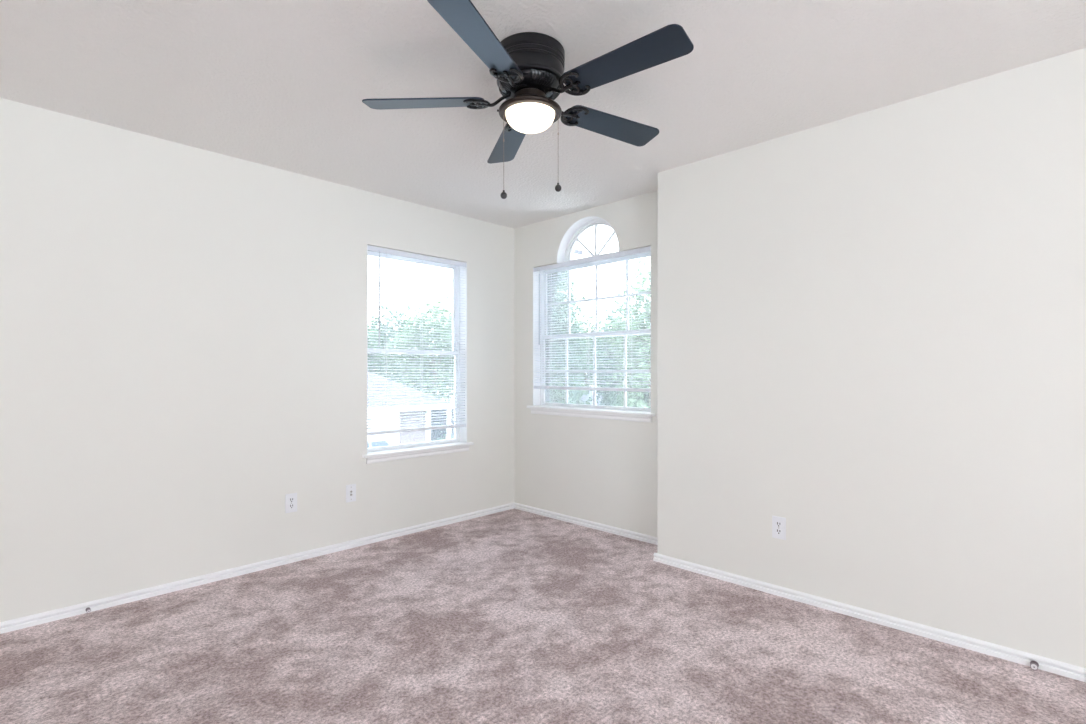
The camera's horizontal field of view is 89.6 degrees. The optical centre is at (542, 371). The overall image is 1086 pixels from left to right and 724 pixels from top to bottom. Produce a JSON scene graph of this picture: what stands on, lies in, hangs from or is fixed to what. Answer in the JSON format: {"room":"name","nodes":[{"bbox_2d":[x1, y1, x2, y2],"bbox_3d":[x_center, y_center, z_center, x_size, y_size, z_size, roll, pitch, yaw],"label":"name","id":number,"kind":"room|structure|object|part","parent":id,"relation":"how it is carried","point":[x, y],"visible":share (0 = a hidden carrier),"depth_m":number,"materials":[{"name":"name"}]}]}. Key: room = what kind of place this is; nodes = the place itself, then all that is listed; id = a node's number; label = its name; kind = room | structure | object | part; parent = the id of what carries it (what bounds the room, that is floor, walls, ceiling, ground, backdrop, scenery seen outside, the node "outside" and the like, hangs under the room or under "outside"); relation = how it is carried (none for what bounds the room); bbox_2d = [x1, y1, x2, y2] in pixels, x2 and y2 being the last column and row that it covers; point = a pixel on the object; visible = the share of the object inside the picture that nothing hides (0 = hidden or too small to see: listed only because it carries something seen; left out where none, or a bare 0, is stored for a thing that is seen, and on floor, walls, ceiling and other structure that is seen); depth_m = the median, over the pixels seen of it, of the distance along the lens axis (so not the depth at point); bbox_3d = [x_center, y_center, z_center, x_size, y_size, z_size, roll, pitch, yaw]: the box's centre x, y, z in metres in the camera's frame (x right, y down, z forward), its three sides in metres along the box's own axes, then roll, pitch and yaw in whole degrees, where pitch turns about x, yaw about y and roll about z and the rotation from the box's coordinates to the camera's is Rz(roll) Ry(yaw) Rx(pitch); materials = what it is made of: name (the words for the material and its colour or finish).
{"room":"empty bedroom","nodes":[
{"label":"empty bedroom","id":0,"kind":"room"},
{"bbox_2d":[0,98,513,621],"bbox_3d":[-2.344,-0.028,2.733,0.150,2.440,6.154,0,0,44],"label":"wall","id":1,"kind":"structure","parent":0,"point":[183,328],"depth_m":3.03,"materials":[{"name":"white paint"}]},
{"bbox_2d":[0,502,514,633],"bbox_3d":[-2.285,1.167,2.676,0.014,0.049,5.854,0,0,44],"label":"baseboard","id":2,"kind":"structure","parent":1,"relation":"attached to","point":[61,613],"depth_m":3.12,"materials":[{"name":"white paint"}]},
{"bbox_2d":[285,493,296,512],"bbox_3d":[-1.571,0.821,3.415,0.008,0.118,0.072,0,0,44],"label":"wall outlet","id":3,"kind":"object","parent":1,"relation":"attached to","point":[290,499],"visible":1,"depth_m":3.41,"materials":[{"name":"white plastic"}]},
{"bbox_2d":[346,484,355,502],"bbox_3d":[-1.295,0.822,3.695,0.014,0.118,0.072,0,0,44],"label":"wall jack","id":4,"kind":"object","parent":1,"relation":"attached to","point":[350,489],"visible":1,"depth_m":3.69,"materials":[{"name":"white plastic"}]},
{"bbox_2d":[362,244,473,463],"bbox_3d":[-0.953,-0.122,4.134,0.184,1.520,0.941,0,0,44],"label":"window","id":5,"kind":"structure","parent":1,"relation":"in","point":[459,443],"depth_m":4.41,"materials":[{"name":"white plastic"}]},
{"bbox_3d":[-1.008,-0.498,4.188,0.022,0.732,0.835,0,0,44],"label":"sash","id":6,"kind":"part","parent":5,"relation":"part of","materials":[{"name":"white plastic"}]},
{"bbox_3d":[-0.989,0.205,4.169,0.024,0.742,0.835,0,0,44],"label":"sash","id":7,"kind":"part","parent":5,"relation":"part of","materials":[{"name":"white plastic"}]},
{"bbox_2d":[368,245,465,435],"bbox_3d":[-0.923,-0.215,4.105,0.048,1.325,0.867,0,0,44],"label":"window blind","id":8,"kind":"object","parent":5,"relation":"attached to","point":[371,248],"visible":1,"depth_m":4.11,"materials":[{"name":"white plastic"}]},
{"bbox_3d":[-0.930,0.433,4.112,0.025,0.025,0.863,0,0,44],"label":"rail","id":9,"kind":"part","parent":8,"relation":"part of","materials":[{"name":"white plastic"}]},
{"bbox_3d":[-0.914,-0.208,4.128,0.029,1.279,0.005,0,0,44],"label":"ladder cord","id":10,"kind":"part","parent":8,"relation":"part of","materials":[{"name":"white fabric"}]},
{"bbox_3d":[-0.933,0.582,4.115,0.128,0.020,0.941,0,0,44],"label":"sill","id":11,"kind":"part","parent":5,"relation":"part of","materials":[{"name":"white paint"}]},
{"bbox_2d":[0,509,1085,723],"bbox_3d":[-0.099,1.292,0.552,6.411,0.200,6.154,0,0,44],"label":"floor","id":12,"kind":"structure","parent":0,"point":[512,616],"depth_m":2.32,"materials":[{"name":"carpet"}]},
{"bbox_2d":[0,0,1085,228],"bbox_3d":[-0.099,-1.328,0.552,6.411,0.160,6.154,0,0,44],"label":"ceiling","id":13,"kind":"structure","parent":0,"point":[280,84],"depth_m":2.27,"materials":[{"name":"white paint"}]},
{"bbox_2d":[362,0,693,198],"bbox_3d":[-0.015,-0.962,2.130,1.239,0.571,1.264,0,0,44],"label":"ceiling fan","id":14,"kind":"object","parent":13,"relation":"hanging from","point":[527,67],"visible":1,"depth_m":2.03,"materials":[{"name":"black metal"}]},
{"bbox_3d":[-0.465,-1.062,2.164,0.476,0.006,0.136,0,12,3],"label":"blade","id":15,"kind":"part","parent":14,"relation":"part of","materials":[{"name":"black wood"}]},
{"bbox_3d":[-0.199,-1.062,1.754,0.136,0.006,0.476,13,5,20],"label":"blade","id":16,"kind":"part","parent":14,"relation":"part of","materials":[{"name":"black wood"}]},
{"bbox_3d":[-0.217,-1.066,2.150,0.181,0.048,0.125,0,12,3],"label":"blade arm","id":17,"kind":"part","parent":14,"relation":"part of","materials":[{"name":"black metal"}]},
{"bbox_3d":[-0.154,-0.855,2.143,0.005,0.306,0.005,0,0,44],"label":"pull chain","id":18,"kind":"part","parent":14,"relation":"part of","materials":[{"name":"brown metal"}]},
{"bbox_3d":[-0.158,-1.062,2.544,0.136,0.006,0.476,-12,3,-15],"label":"blade","id":19,"kind":"part","parent":14,"relation":"part of","materials":[{"name":"black wood"}]},
{"bbox_3d":[-0.109,-1.066,1.986,0.125,0.048,0.181,13,5,20],"label":"blade arm","id":20,"kind":"part","parent":14,"relation":"part of","materials":[{"name":"black metal"}]},
{"bbox_3d":[-0.095,-1.066,2.304,0.125,0.048,0.181,-12,3,-15],"label":"blade arm","id":21,"kind":"part","parent":14,"relation":"part of","materials":[{"name":"black metal"}]},
{"bbox_2d":[500,78,520,89],"bbox_3d":[-0.122,-1.100,2.069,0.104,0.033,0.043,0,0,44],"label":"vent grille","id":22,"kind":"object","parent":14,"relation":"attached to","point":[504,86],"depth_m":2.09,"materials":[{"name":"black metal"}]},
{"bbox_3d":[-0.050,-1.101,2.143,0.242,0.041,0.242,0,0,44],"label":"lamp shade","id":23,"kind":"part","parent":14,"relation":"part of","materials":[{"name":"black metal"}]},
{"bbox_3d":[-0.050,-0.981,2.143,0.193,0.070,0.193,0,0,44],"label":"glass globe","id":24,"kind":"part","parent":14,"relation":"part of","materials":[{"name":"white glass"}]},
{"bbox_2d":[531,69,555,86],"bbox_3d":[-0.002,-1.100,2.052,0.104,0.033,0.044,0,0,-28],"label":"vent grille","id":25,"kind":"object","parent":14,"relation":"attached to","point":[539,77],"depth_m":2.05,"materials":[{"name":"black metal"}]},
{"bbox_3d":[0.081,-1.066,2.038,0.181,0.048,0.125,0,-12,39],"label":"blade arm","id":26,"kind":"part","parent":14,"relation":"part of","materials":[{"name":"black metal"}]},
{"bbox_3d":[0.090,-1.066,2.235,0.181,0.048,0.125,0,-12,-33],"label":"blade arm","id":27,"kind":"part","parent":14,"relation":"part of","materials":[{"name":"black metal"}]},
{"bbox_3d":[0.298,-1.062,2.370,0.476,0.006,0.136,0,-12,-33],"label":"blade","id":28,"kind":"part","parent":14,"relation":"part of","materials":[{"name":"black wood"}]},
{"bbox_3d":[0.273,-1.062,1.882,0.476,0.006,0.136,0,-12,39],"label":"blade","id":29,"kind":"part","parent":14,"relation":"part of","materials":[{"name":"black wood"}]},
{"bbox_2d":[514,191,656,536],"bbox_3d":[0.402,-0.028,4.251,1.674,2.440,0.150,0,0,44],"label":"wall","id":30,"kind":"structure","parent":0,"point":[603,471],"depth_m":4.25,"materials":[{"name":"white paint"}]},
{"bbox_2d":[514,503,656,544],"bbox_3d":[0.332,1.167,4.205,1.610,0.049,0.014,0,0,44],"label":"baseboard","id":31,"kind":"structure","parent":30,"relation":"attached to","point":[590,524],"depth_m":4.17,"materials":[{"name":"white paint"}]},
{"bbox_2d":[557,216,620,262],"bbox_3d":[0.384,-1.036,4.266,0.623,0.312,0.144,0,0,44],"label":"window","id":32,"kind":"structure","parent":30,"relation":"in","point":[569,241],"depth_m":4.37,"materials":[{"name":"white plastic"}]},
{"bbox_2d":[527,245,654,422],"bbox_3d":[0.370,-0.263,4.252,1.238,1.235,0.184,0,0,44],"label":"window","id":33,"kind":"structure","parent":30,"relation":"in","point":[543,403],"depth_m":4.45,"materials":[{"name":"white plastic"}]},
{"bbox_3d":[0.405,-0.005,4.287,1.076,0.536,0.004,0,0,44],"label":"glass pane","id":34,"kind":"part","parent":33,"relation":"part of","materials":[{"name":"clear glass"}]},
{"bbox_3d":[0.350,0.299,4.231,1.238,0.020,0.128,0,0,44],"label":"sill","id":35,"kind":"part","parent":33,"relation":"part of","materials":[{"name":"white paint"}]},
{"bbox_2d":[533,246,649,391],"bbox_3d":[0.341,-0.365,4.221,1.164,1.022,0.048,0,0,44],"label":"window blind","id":36,"kind":"object","parent":33,"relation":"attached to","point":[644,249],"visible":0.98,"depth_m":4.20,"materials":[{"name":"white plastic"}]},
{"bbox_3d":[0.062,-0.358,4.506,0.005,0.976,0.029,0,0,44],"label":"ladder cord","id":37,"kind":"part","parent":36,"relation":"part of","materials":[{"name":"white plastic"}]},
{"bbox_3d":[0.347,0.133,4.228,1.160,0.025,0.025,0,0,44],"label":"rail","id":38,"kind":"part","parent":36,"relation":"part of","materials":[{"name":"white plastic"}]},
{"bbox_3d":[0.405,-0.007,4.287,1.132,0.600,0.024,0,0,44],"label":"sash","id":39,"kind":"part","parent":33,"relation":"part of","materials":[{"name":"glass"}]},
{"bbox_3d":[0.423,-0.567,4.306,1.132,0.590,0.022,0,0,44],"label":"sash","id":40,"kind":"part","parent":33,"relation":"part of","materials":[{"name":"white plastic"}]},
{"bbox_3d":[0.423,-0.570,4.306,1.080,0.528,0.004,0,0,44],"label":"glass pane","id":41,"kind":"part","parent":33,"relation":"part of","materials":[{"name":"clear glass"}]},
{"bbox_2d":[657,48,1085,667],"bbox_3d":[2.477,-0.028,1.931,4.637,2.440,0.286,0,0,44],"label":"wall","id":42,"kind":"structure","parent":0,"point":[871,325],"depth_m":2.54,"materials":[{"name":"white paint"}]},
{"bbox_2d":[772,516,785,539],"bbox_3d":[1.256,0.832,2.912,0.072,0.118,0.008,0,0,44],"label":"wall outlet","id":43,"kind":"object","parent":42,"relation":"attached to","point":[778,523],"visible":1,"depth_m":2.91,"materials":[{"name":"white plastic"}]},
{"bbox_2d":[775,521,781,526],"bbox_3d":[1.254,0.812,2.910,0.034,0.029,0.002,0,0,44],"label":"receptacle","id":44,"kind":"object","parent":43,"relation":"attached to","point":[777,523],"depth_m":2.91,"materials":[{"name":"white plastic"}]},
{"bbox_2d":[653,553,1085,681],"bbox_3d":[2.314,1.167,1.880,4.501,0.049,0.014,0,0,44],"label":"baseboard","id":45,"kind":"structure","parent":42,"relation":"attached to","point":[1075,672],"depth_m":2.54,"materials":[{"name":"white paint"}]},
{"bbox_2d":[1030,660,1038,669],"bbox_3d":[1.964,1.175,2.187,0.026,0.026,0.033,0,0,44],"label":"door stop","id":46,"kind":"object","parent":45,"relation":"attached to","point":[1034,665],"visible":1,"depth_m":2.18,"materials":[{"name":"white rubber"}]},
{"label":"outside","id":47,"kind":"structure","parent":0,"visible":0},
{"bbox_2d":[426,386,596,441],"bbox_3d":[-0.615,4.242,42.422,180.000,0.300,180.000,0,0,44],"label":"ground","id":48,"kind":"structure","parent":47,"point":[428,432],"depth_m":40.70,"materials":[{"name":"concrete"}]},
{"bbox_2d":[368,436,391,447],"bbox_3d":[-6.354,3.192,18.718,1.916,1.800,4.687,0,0,44],"label":"parked car","id":49,"kind":"object","parent":48,"relation":"on","point":[372,441],"visible":0.03,"depth_m":18.49,"materials":[{"name":"silver metal"}]},
{"bbox_2d":[368,317,395,379],"bbox_3d":[-11.593,0.018,33.587,5.546,8.279,4.981,0,0,-42],"label":"tree","id":50,"kind":"object","parent":48,"relation":"on","point":[377,359],"visible":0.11,"depth_m":33.48,"materials":[{"name":"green plant"}]},
{"bbox_2d":[368,287,419,385],"bbox_3d":[-11.015,-1.024,40.886,6.210,10.394,6.253,0,0,-24],"label":"tree","id":51,"kind":"object","parent":48,"relation":"on","point":[385,340],"visible":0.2,"depth_m":39.97,"materials":[{"name":"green plant"}]},
{"bbox_2d":[368,371,453,444],"bbox_3d":[-11.422,1.380,24.027,10.130,5.424,12.650,0,0,44],"label":"house","id":52,"kind":"structure","parent":48,"relation":"on","point":[416,436],"depth_m":23.38,"materials":[{"name":"white"}]},
{"bbox_3d":[-4.209,2.842,24.464,0.130,2.500,0.130,0,0,44],"label":"porch post","id":53,"kind":"part","parent":52,"relation":"part of","materials":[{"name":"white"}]},
{"bbox_2d":[386,287,453,416],"bbox_3d":[-6.424,-0.522,33.885,5.548,9.356,5.646,0,0,44],"label":"tree","id":54,"kind":"object","parent":48,"relation":"on","point":[431,309],"visible":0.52,"depth_m":32.88,"materials":[{"name":"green plant"}]},
{"bbox_2d":[433,429,451,439],"bbox_3d":[-3.330,2.965,18.585,1.153,2.374,1.173,0,0,33],"label":"shrub","id":55,"kind":"object","parent":48,"relation":"on","point":[449,429],"visible":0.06,"depth_m":18.61,"materials":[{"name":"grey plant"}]},
{"bbox_2d":[559,249,582,322],"bbox_3d":[-0.919,-1.022,27.104,4.310,10.228,3.860,0,0,44],"label":"house","id":56,"kind":"structure","parent":48,"relation":"on","point":[576,251],"depth_m":26.71,"materials":[{"name":"white"}]},
{"bbox_2d":[552,270,592,403],"bbox_3d":[-0.073,0.371,15.036,2.777,7.870,2.809,0,0,44],"label":"tree","id":57,"kind":"object","parent":48,"relation":"on","point":[573,393],"visible":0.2,"depth_m":14.58,"materials":[{"name":"green plant"}]},
{"bbox_3d":[21.096,4.067,37.503,16.000,0.050,56.800,0,0,44],"label":"lawn","id":58,"kind":"structure","parent":48,"relation":"on","visible":0},
{"bbox_2d":[552,285,591,404],"bbox_3d":[0.286,0.462,20.084,3.009,7.612,3.055,0,0,1],"label":"tree","id":59,"kind":"object","parent":58,"relation":"on","point":[571,321],"visible":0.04,"depth_m":19.79,"materials":[{"name":"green plant"}]},
{"bbox_2d":[574,386,608,404],"bbox_3d":[1.681,2.349,23.114,2.700,3.487,3.000,0,0,44],"label":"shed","id":60,"kind":"object","parent":58,"relation":"on","point":[584,398],"visible":0.02,"depth_m":22.24,"materials":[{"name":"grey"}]},
{"bbox_2d":[578,311,606,393],"bbox_3d":[2.099,0.471,29.890,4.674,7.776,4.873,0,0,44],"label":"tree","id":61,"kind":"object","parent":58,"relation":"on","point":[590,322],"visible":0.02,"depth_m":29.18,"materials":[{"name":"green plant"}]},
{"bbox_2d":[587,290,647,405],"bbox_3d":[2.763,0.643,19.077,2.390,7.043,2.356,0,0,38],"label":"tree","id":62,"kind":"object","parent":58,"relation":"on","point":[605,400],"visible":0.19,"depth_m":18.72,"materials":[{"name":"green plant"}]},
{"bbox_2d":[590,302,645,397],"bbox_3d":[4.707,0.412,25.886,5.128,7.501,4.983,0,0,-3],"label":"tree","id":63,"kind":"object","parent":58,"relation":"on","point":[599,323],"visible":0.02,"depth_m":25.42,"materials":[{"name":"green plant"}]},
{"bbox_2d":[600,258,649,407],"bbox_3d":[3.208,0.006,15.591,3.130,8.299,2.882,0,0,9],"label":"tree","id":64,"kind":"object","parent":58,"relation":"on","point":[636,399],"visible":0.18,"depth_m":15.15,"materials":[{"name":"green plant"}]}
]}

